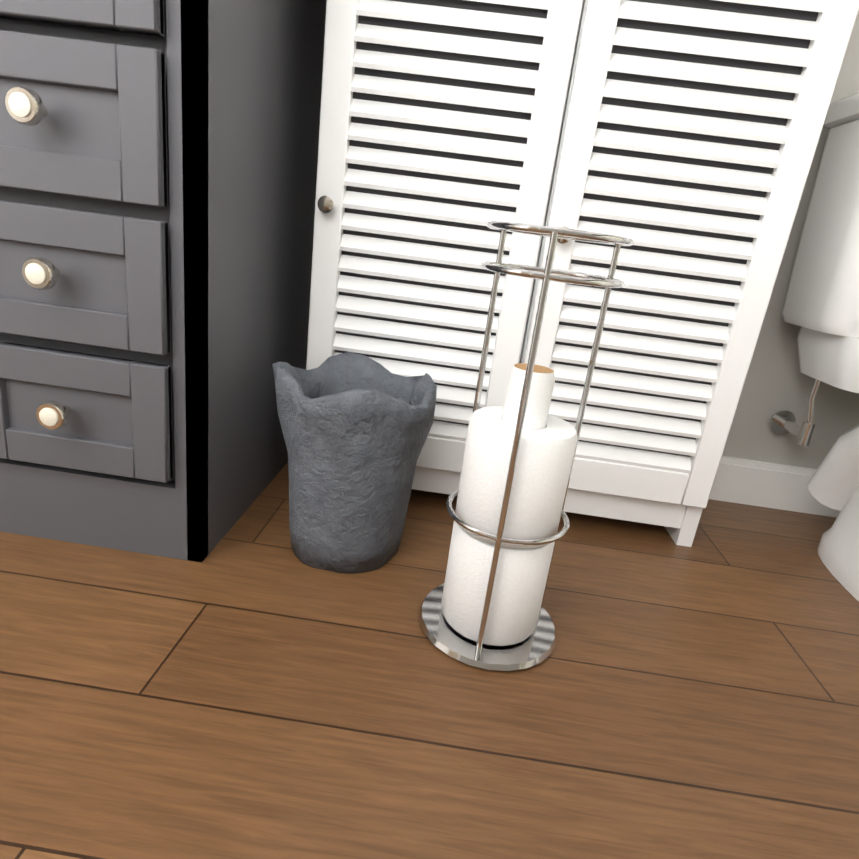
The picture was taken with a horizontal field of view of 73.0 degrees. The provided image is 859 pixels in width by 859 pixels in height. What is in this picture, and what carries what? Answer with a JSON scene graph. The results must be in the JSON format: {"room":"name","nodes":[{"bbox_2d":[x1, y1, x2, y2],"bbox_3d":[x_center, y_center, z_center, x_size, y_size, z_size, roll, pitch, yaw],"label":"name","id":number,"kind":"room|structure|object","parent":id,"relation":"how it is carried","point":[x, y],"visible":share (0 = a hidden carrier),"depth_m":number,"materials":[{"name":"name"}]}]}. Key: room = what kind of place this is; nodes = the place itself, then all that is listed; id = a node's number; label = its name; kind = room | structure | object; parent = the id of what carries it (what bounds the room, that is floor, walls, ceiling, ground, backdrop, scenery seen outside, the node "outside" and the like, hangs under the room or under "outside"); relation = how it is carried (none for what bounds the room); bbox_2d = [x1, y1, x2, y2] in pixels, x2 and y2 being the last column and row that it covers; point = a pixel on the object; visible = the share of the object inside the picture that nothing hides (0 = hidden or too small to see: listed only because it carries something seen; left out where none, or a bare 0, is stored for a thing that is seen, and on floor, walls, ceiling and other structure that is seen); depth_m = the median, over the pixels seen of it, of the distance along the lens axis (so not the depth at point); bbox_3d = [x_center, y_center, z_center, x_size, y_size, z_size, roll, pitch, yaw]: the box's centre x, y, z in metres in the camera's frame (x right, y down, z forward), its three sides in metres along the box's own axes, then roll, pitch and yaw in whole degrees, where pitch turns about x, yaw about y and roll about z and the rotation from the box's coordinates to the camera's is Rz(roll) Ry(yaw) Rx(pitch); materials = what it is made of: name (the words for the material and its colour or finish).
{"room":"bathroom","nodes":[
{"label":"bathroom","id":0,"kind":"room"},
{"bbox_2d":[0,463,858,858],"bbox_3d":[0.291,0.393,0.552,4.098,0.100,1.720,8,19,2],"label":"floor","id":1,"kind":"structure","parent":0,"point":[252,685],"depth_m":0.60,"materials":[{"name":"brown wood"}]},
{"bbox_2d":[0,0,326,562],"bbox_3d":[-0.819,-0.360,0.900,1.170,0.822,0.565,8,19,2],"label":"bathroom vanity","id":2,"kind":"object","parent":1,"relation":"on","point":[158,167],"visible":1,"depth_m":0.65,"materials":[{"name":"wood"}]},
{"bbox_2d":[272,352,436,573],"bbox_3d":[-0.114,0.046,0.834,0.222,0.273,0.220,8,19,2],"label":"waste bin","id":3,"kind":"object","parent":1,"relation":"on","point":[356,427],"visible":1,"depth_m":0.77,"materials":[{"name":"grey stone"}]},
{"bbox_2d":[306,0,583,494],"bbox_3d":[0.051,-0.692,0.851,0.369,1.690,0.272,8,19,2],"label":"linen cabinet","id":4,"kind":"object","parent":1,"relation":"on","point":[440,127],"visible":0.75,"depth_m":0.85,"materials":[{"name":"white wood"}]},
{"bbox_2d":[419,221,633,671],"bbox_3d":[0.102,0.023,0.663,0.176,0.478,0.176,8,19,2],"label":"stand","id":5,"kind":"object","parent":1,"relation":"on","point":[481,606],"visible":1,"depth_m":0.64,"materials":[{"name":"silver metal"}]},
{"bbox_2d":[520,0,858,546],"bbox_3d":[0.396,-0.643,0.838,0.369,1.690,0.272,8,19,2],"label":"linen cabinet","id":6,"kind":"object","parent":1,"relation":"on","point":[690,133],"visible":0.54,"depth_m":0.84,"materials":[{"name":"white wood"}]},
{"bbox_2d":[709,456,840,517],"bbox_3d":[0.893,0.143,1.213,0.807,0.095,0.014,8,19,2],"label":"baseboard","id":7,"kind":"structure","parent":1,"relation":"on","point":[761,484],"depth_m":1.19,"materials":[{"name":"white wood"}]},
{"bbox_2d":[770,92,858,600],"bbox_3d":[0.838,-0.050,0.735,0.500,0.750,0.781,8,19,2],"label":"toilet","id":8,"kind":"object","parent":1,"relation":"on","point":[821,306],"visible":0.98,"depth_m":0.96,"materials":[{"name":"white ceramic"}]},
{"bbox_2d":[722,10,858,468],"bbox_3d":[-0.032,-1.154,0.926,2.991,2.490,0.100,8,19,2],"label":"wall","id":9,"kind":"structure","parent":0,"point":[776,379],"depth_m":1.16,"materials":[{"name":"paint"}]}
]}

